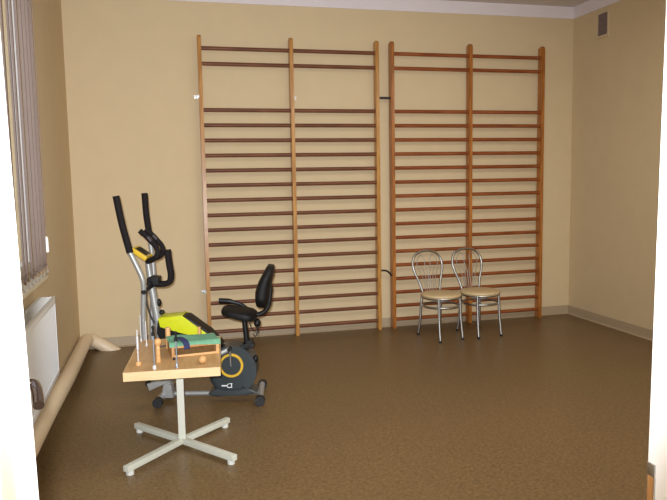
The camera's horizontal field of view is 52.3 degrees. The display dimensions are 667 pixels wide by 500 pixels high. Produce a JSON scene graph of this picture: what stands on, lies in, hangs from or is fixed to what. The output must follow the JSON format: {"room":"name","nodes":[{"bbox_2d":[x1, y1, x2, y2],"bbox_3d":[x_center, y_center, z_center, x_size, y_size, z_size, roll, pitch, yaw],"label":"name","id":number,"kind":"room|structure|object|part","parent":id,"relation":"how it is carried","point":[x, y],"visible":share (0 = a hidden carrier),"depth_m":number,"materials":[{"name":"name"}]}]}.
{"room":"care facility","nodes":[
{"label":"care facility","id":0,"kind":"room"},
{"bbox_2d":[16,0,79,376],"bbox_3d":[-1.443,-0.300,1.962,0.280,3.300,8.600,-3,6,-14],"label":"wall","id":1,"kind":"structure","parent":0,"point":[61,283],"depth_m":5.26,"materials":[{"name":"beige paint"}]},
{"bbox_2d":[0,0,47,300],"bbox_3d":[-1.472,-0.600,2.666,0.175,1.808,3.130,-3,6,-14],"label":"window","id":2,"kind":"structure","parent":1,"relation":"in","point":[40,281],"depth_m":3.95,"materials":[{"name":"white paint"}]},
{"bbox_3d":[-1.533,-0.611,2.649,0.006,1.780,3.130,-3,6,-14],"label":"pane","id":3,"kind":"part","parent":2,"relation":"part of","materials":[{"name":"clear glass"}]},
{"bbox_2d":[0,0,48,291],"bbox_3d":[-1.397,-0.638,2.597,0.050,1.860,3.248,-3,6,-14],"label":"vertical blind","id":4,"kind":"object","parent":2,"relation":"attached to","point":[40,243],"visible":0.7,"depth_m":3.75,"materials":[{"name":"grey fabric"}]},
{"bbox_3d":[-1.368,0.274,2.696,0.009,0.025,3.044,-3,6,-14],"label":"chain","id":5,"kind":"part","parent":4,"relation":"part of","materials":[{"name":"white plastic"}]},
{"bbox_3d":[-1.799,-0.883,4.142,0.005,1.620,0.007,-3,6,-14],"label":"pull cord","id":6,"kind":"part","parent":4,"relation":"part of","materials":[{"name":"white plastic"}]},
{"bbox_3d":[-1.403,0.301,2.650,0.125,0.016,2.890,-3,6,-14],"label":"sill","id":7,"kind":"part","parent":2,"relation":"part of","materials":[{"name":"stone"}]},
{"bbox_2d":[23,296,59,424],"bbox_3d":[-1.555,0.603,3.384,0.123,0.488,1.604,-3,6,-14],"label":"radiator","id":8,"kind":"object","parent":1,"relation":"attached to","point":[40,316],"visible":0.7,"depth_m":3.70,"materials":[{"name":"white metal"}]},
{"bbox_2d":[23,296,54,330],"bbox_3d":[-1.543,0.366,3.361,0.092,0.012,1.600,-3,6,-14],"label":"grille","id":9,"kind":"object","parent":8,"relation":"attached to","point":[41,305],"depth_m":3.71,"materials":[{"name":"white metal"}]},
{"bbox_2d":[33,334,120,456],"bbox_3d":[-1.491,1.056,3.719,0.350,0.421,5.353,-3,6,-14],"label":"pipe","id":10,"kind":"object","parent":1,"relation":"attached to","point":[64,382],"visible":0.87,"depth_m":4.53,"materials":[{"name":"beige paint"}]},
{"bbox_2d":[61,0,573,337],"bbox_3d":[0.074,-0.841,6.889,5.720,3.300,0.250,-3,6,-14],"label":"wall","id":11,"kind":"structure","parent":0,"point":[131,66],"depth_m":6.63,"materials":[{"name":"beige paint"}]},
{"bbox_2d":[194,35,391,335],"bbox_3d":[-0.342,-0.587,6.616,1.921,2.866,0.117,-3,6,-14],"label":"wall bars","id":12,"kind":"object","parent":11,"relation":"attached to","point":[290,50],"visible":0.98,"depth_m":6.58,"materials":[{"name":"brown wood"}]},
{"bbox_3d":[-1.212,-0.547,6.381,0.034,2.866,0.088,-3,6,-14],"label":"post","id":13,"kind":"part","parent":12,"relation":"part of","materials":[{"name":"brown wood"}]},
{"bbox_3d":[-0.385,-0.584,6.590,0.034,2.866,0.088,-3,6,-14],"label":"post","id":14,"kind":"part","parent":12,"relation":"part of","materials":[{"name":"brown wood"}]},
{"bbox_3d":[0.441,-0.620,6.799,0.034,2.866,0.088,-3,6,-14],"label":"post","id":15,"kind":"part","parent":12,"relation":"part of","materials":[{"name":"brown wood"}]},
{"bbox_2d":[89,305,567,348],"bbox_3d":[0.136,0.768,6.920,5.120,0.092,0.030,-3,6,-14],"label":"baseboard","id":16,"kind":"structure","parent":11,"relation":"attached to","point":[124,341],"depth_m":6.96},
{"bbox_2d":[168,0,573,18],"bbox_3d":[0.078,-2.409,6.597,5.120,0.122,0.012,-3,6,-14],"label":"trim","id":17,"kind":"structure","parent":11,"relation":"attached to","point":[430,6],"depth_m":6.83,"materials":[{"name":"white paint"}]},
{"bbox_2d":[388,41,544,328],"bbox_3d":[1.412,-0.664,7.060,1.736,2.866,0.117,-3,6,-14],"label":"wall bars","id":18,"kind":"object","parent":11,"relation":"attached to","point":[469,55],"visible":0.96,"depth_m":7.02,"materials":[{"name":"orange wood"}]},
{"bbox_3d":[0.592,-0.626,6.837,0.034,2.866,0.088,-3,6,-14],"label":"post","id":19,"kind":"part","parent":18,"relation":"part of","materials":[{"name":"orange wood"}]},
{"bbox_3d":[1.405,-0.662,7.043,0.034,2.866,0.088,-3,6,-14],"label":"post","id":20,"kind":"part","parent":18,"relation":"part of","materials":[{"name":"orange wood"}]},
{"bbox_3d":[2.199,-0.697,7.244,0.034,2.866,0.088,-3,6,-14],"label":"post","id":21,"kind":"part","parent":18,"relation":"part of","materials":[{"name":"orange wood"}]},
{"bbox_2d":[36,314,652,499],"bbox_3d":[1.165,1.311,2.950,5.720,0.200,8.900,-3,6,-14],"label":"floor","id":22,"kind":"structure","parent":0,"point":[551,407],"depth_m":4.28,"materials":[{"name":"brown laminate"}]},
{"bbox_2d":[123,336,236,475],"bbox_3d":[-0.880,0.864,3.915,0.614,0.560,0.730,-2,6,-9],"label":"pedestal table","id":23,"kind":"object","parent":22,"relation":"on","point":[189,366],"visible":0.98,"depth_m":3.75,"materials":[{"name":"beech laminate"},{"name":"off-white painted metal"},{"name":"pale plastic"}]},
{"bbox_2d":[135,330,141,365],"bbox_3d":[-1.044,0.519,3.623,0.032,0.192,0.032,-3,6,-14],"label":"rod","id":24,"kind":"object","parent":23,"relation":"on","point":[138,363],"visible":1,"depth_m":3.62,"materials":[{"name":"metal"}]},
{"bbox_2d":[139,315,141,341],"bbox_3d":[-1.181,0.479,4.159,0.012,0.165,0.012,-3,6,-14],"label":"rod","id":25,"kind":"object","parent":23,"relation":"on","point":[139,315],"visible":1,"depth_m":4.16,"materials":[{"name":"metal"}]},
{"bbox_2d":[145,321,147,345],"bbox_3d":[-1.116,0.498,4.044,0.012,0.150,0.012,-3,6,-14],"label":"rod","id":26,"kind":"object","parent":23,"relation":"on","point":[146,344],"visible":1,"depth_m":4.04,"materials":[{"name":"metal"}]},
{"bbox_2d":[151,326,156,369],"bbox_3d":[-0.936,0.507,3.538,0.020,0.230,0.020,-3,6,-14],"label":"rod","id":27,"kind":"object","parent":23,"relation":"on","point":[152,327],"visible":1,"depth_m":3.53,"materials":[{"name":"grey metal"}]},
{"bbox_2d":[154,338,160,362],"bbox_3d":[-0.950,0.542,3.680,0.039,0.132,0.039,-3,6,-14],"label":"peg","id":28,"kind":"object","parent":23,"relation":"on","point":[157,341],"visible":0.99,"depth_m":3.67,"materials":[{"name":"brown wood"}]},
{"bbox_2d":[160,327,170,348],"bbox_3d":[-0.988,0.515,3.981,0.067,0.125,0.029,-3,6,-14],"label":"stand","id":29,"kind":"object","parent":23,"relation":"on","point":[167,329],"visible":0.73,"depth_m":3.97,"materials":[{"name":"brown wood"}]},
{"bbox_2d":[174,331,178,367],"bbox_3d":[-0.824,0.520,3.561,0.017,0.195,0.017,-3,6,-14],"label":"rod","id":30,"kind":"object","parent":23,"relation":"on","point":[175,332],"visible":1,"depth_m":3.56,"materials":[{"name":"grey metal"}]},
{"bbox_2d":[167,327,218,357],"bbox_3d":[-0.807,0.523,3.893,0.262,0.120,0.202,-3,6,-20],"label":"frame","id":31,"kind":"object","parent":23,"relation":"on","point":[199,349],"visible":0.66,"depth_m":3.85,"materials":[{"name":"brown wood"}]},
{"bbox_2d":[166,333,220,347],"bbox_3d":[-0.796,0.510,3.870,0.292,0.037,0.198,-3,6,-20],"label":"cloth","id":32,"kind":"object","parent":31,"relation":"on","point":[209,338],"visible":0.88,"depth_m":3.83,"materials":[{"name":"green fabric"}]},
{"bbox_2d":[173,337,189,349],"bbox_3d":[-0.840,0.513,3.767,0.042,0.051,0.115,-7,8,-43],"label":"strap","id":33,"kind":"object","parent":32,"relation":"on","point":[183,340],"visible":0.88,"depth_m":3.74,"materials":[{"name":"fabric"}]},
{"bbox_3d":[-0.806,0.579,3.898,0.230,0.005,0.176,-3,6,-20],"label":"board","id":34,"kind":"part","parent":31,"relation":"part of","materials":[{"name":"brown wood"}]},
{"bbox_3d":[-0.774,0.533,3.804,0.230,0.014,0.012,-3,6,-20],"label":"rail","id":35,"kind":"part","parent":31,"relation":"part of","materials":[{"name":"brown wood"}]},
{"bbox_3d":[-0.773,0.584,3.809,0.230,0.013,0.012,-3,6,-20],"label":"rail","id":36,"kind":"part","parent":31,"relation":"part of","materials":[{"name":"brown wood"}]},
{"bbox_2d":[198,355,206,363],"bbox_3d":[-0.702,0.586,3.639,0.045,0.045,0.044,-3,6,-14],"label":"ball","id":37,"kind":"object","parent":23,"relation":"on","point":[202,359],"visible":1,"depth_m":3.62,"materials":[{"name":"brown wood"}]},
{"bbox_2d":[113,193,274,407],"bbox_3d":[-0.910,0.331,4.710,1.010,1.453,0.568,-1,6,0],"label":"exercise bike","id":38,"kind":"object","parent":22,"relation":"on","point":[239,360],"visible":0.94,"depth_m":4.67,"materials":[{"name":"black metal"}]},
{"bbox_3d":[-1.270,0.449,4.494,0.126,0.885,0.085,-1,6,0],"label":"swing arm","id":39,"kind":"part","parent":38,"relation":"part of","materials":[{"name":"silver metal"}]},
{"bbox_3d":[-1.316,0.348,4.938,0.060,0.894,0.082,-1,6,0],"label":"swing arm","id":40,"kind":"part","parent":38,"relation":"part of","materials":[{"name":"silver metal"}]},
{"bbox_3d":[-1.214,0.522,4.728,0.162,1.000,0.060,-1,6,0],"label":"upright post","id":41,"kind":"part","parent":38,"relation":"part of","materials":[{"name":"silver metal"}]},
{"bbox_3d":[-1.072,0.844,4.561,0.335,0.168,0.130,-1,6,0],"label":"foot plate","id":42,"kind":"part","parent":38,"relation":"part of","materials":[{"name":"silver metal"}]},
{"bbox_3d":[-0.671,0.410,4.828,0.291,0.141,0.097,1,6,17],"label":"seat lever","id":43,"kind":"part","parent":38,"relation":"part of","materials":[{"name":"black plastic"}]},
{"bbox_3d":[-0.654,0.436,4.722,0.243,0.096,0.279,-1,6,0],"label":"seat","id":44,"kind":"part","parent":38,"relation":"part of","materials":[{"name":"black leather"}]},
{"bbox_3d":[-0.612,0.563,4.736,0.055,0.223,0.037,-1,6,0],"label":"seat post","id":45,"kind":"part","parent":38,"relation":"part of","materials":[{"name":"black plastic"}]},
{"bbox_3d":[-0.534,0.498,4.730,0.061,0.081,0.061,4,8,41],"label":"knob","id":46,"kind":"part","parent":38,"relation":"part of","materials":[{"name":"black plastic"}]},
{"bbox_3d":[-0.472,0.248,4.704,0.132,0.294,0.300,-1,6,0],"label":"backrest","id":47,"kind":"part","parent":38,"relation":"part of","materials":[{"name":"black leather"}]},
{"bbox_2d":[411,249,463,342],"bbox_3d":[1.007,0.425,6.521,0.386,0.826,0.471,-4,7,-25],"label":"metal chair","id":48,"kind":"object","parent":22,"relation":"on","point":[440,296],"visible":1,"depth_m":6.50,"materials":[{"name":"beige metal"}]},
{"bbox_3d":[0.844,0.609,6.618,0.069,0.426,0.030,2,7,27],"label":"leg","id":49,"kind":"part","parent":48,"relation":"part of","materials":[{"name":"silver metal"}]},
{"bbox_3d":[0.985,0.653,6.311,0.023,0.395,0.060,-2,6,-12],"label":"leg","id":50,"kind":"part","parent":48,"relation":"part of","materials":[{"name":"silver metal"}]},
{"bbox_3d":[1.055,0.595,6.718,0.030,0.426,0.069,0,6,12],"label":"leg","id":51,"kind":"part","parent":48,"relation":"part of","materials":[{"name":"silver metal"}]},
{"bbox_3d":[1.025,0.420,6.482,0.386,0.042,0.386,-4,7,-25],"label":"seat","id":52,"kind":"part","parent":48,"relation":"part of","materials":[{"name":"beige plastic"}]},
{"bbox_3d":[1.207,0.639,6.415,0.023,0.395,0.060,-6,8,-39],"label":"leg","id":53,"kind":"part","parent":48,"relation":"part of","materials":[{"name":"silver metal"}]},
{"bbox_2d":[451,247,502,338],"bbox_3d":[1.408,0.405,6.648,0.386,0.826,0.471,-3,6,-21],"label":"metal chair","id":54,"kind":"object","parent":22,"relation":"on","point":[480,293],"visible":0.99,"depth_m":6.59,"materials":[{"name":"silver metal"}]},
{"bbox_3d":[1.251,0.587,6.757,0.069,0.426,0.030,3,7,31],"label":"leg","id":55,"kind":"part","parent":54,"relation":"part of","materials":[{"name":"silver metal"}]},
{"bbox_3d":[1.370,0.633,6.441,0.023,0.395,0.060,-2,6,-8],"label":"leg","id":56,"kind":"part","parent":54,"relation":"part of","materials":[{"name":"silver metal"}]},
{"bbox_3d":[1.424,0.400,6.608,0.386,0.042,0.386,-3,6,-21],"label":"seat","id":57,"kind":"part","parent":54,"relation":"part of","materials":[{"name":"beige plastic"}]},
{"bbox_3d":[1.469,0.574,6.842,0.030,0.426,0.069,1,6,16],"label":"leg","id":58,"kind":"part","parent":54,"relation":"part of","materials":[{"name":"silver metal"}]},
{"bbox_3d":[1.599,0.620,6.530,0.023,0.395,0.060,-5,7,-35],"label":"leg","id":59,"kind":"part","parent":54,"relation":"part of","materials":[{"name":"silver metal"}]},
{"bbox_2d":[445,0,588,6],"bbox_3d":[1.104,-2.169,2.586,5.720,0.200,8.900,-3,6,-14],"label":"ceiling","id":60,"kind":"structure","parent":0,"point":[565,3],"depth_m":6.97,"materials":[{"name":"paint"}]},
{"bbox_2d":[568,0,666,329],"bbox_3d":[3.772,-0.529,3.281,0.250,3.300,8.600,-3,6,-14],"label":"wall","id":61,"kind":"structure","parent":0,"point":[617,85],"depth_m":6.64,"materials":[{"name":"beige paint"}]},
{"bbox_2d":[573,0,620,18],"bbox_3d":[3.259,-2.243,4.476,0.012,0.122,5.688,-3,6,-14],"label":"trim","id":62,"kind":"structure","parent":61,"relation":"attached to","point":[587,7],"depth_m":6.94,"materials":[{"name":"white paint"}]},
{"bbox_2d":[596,8,609,39],"bbox_3d":[2.680,-2.246,6.763,0.012,0.260,0.190,-3,6,-14],"label":"air vent","id":63,"kind":"object","parent":61,"relation":"in","point":[603,17],"visible":1,"depth_m":6.76,"materials":[{"name":"grey plastic"}]},
{"bbox_2d":[567,305,652,340],"bbox_3d":[3.305,0.932,4.811,0.030,0.092,5.700,-3,6,-14],"label":"baseboard","id":64,"kind":"structure","parent":61,"relation":"attached to","point":[645,333],"depth_m":6.81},
{"bbox_3d":[1.539,-0.272,1.197,5.120,3.300,0.160,-3,6,-14],"label":"wall","id":65,"kind":"structure","parent":0,"visible":0},
{"bbox_2d":[29,379,43,409],"bbox_3d":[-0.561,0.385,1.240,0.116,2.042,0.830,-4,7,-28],"label":"door handle","id":66,"kind":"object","parent":65,"relation":"in","point":[36,389],"depth_m":1.50,"materials":[{"name":"brown"}]},
{"bbox_2d":[0,2,666,499],"bbox_3d":[0.084,0.350,0.874,1.157,2.180,0.180,-3,6,-14],"label":"trim","id":67,"kind":"structure","parent":65,"relation":"attached to","point":[18,470],"depth_m":0.79,"materials":[{"name":"white paint"}]},
{"bbox_3d":[0.499,0.453,1.075,0.006,0.240,0.018,-3,6,-14],"label":"strike plate","id":68,"kind":"part","parent":67,"relation":"part of","materials":[{"name":"wood"}]}
]}

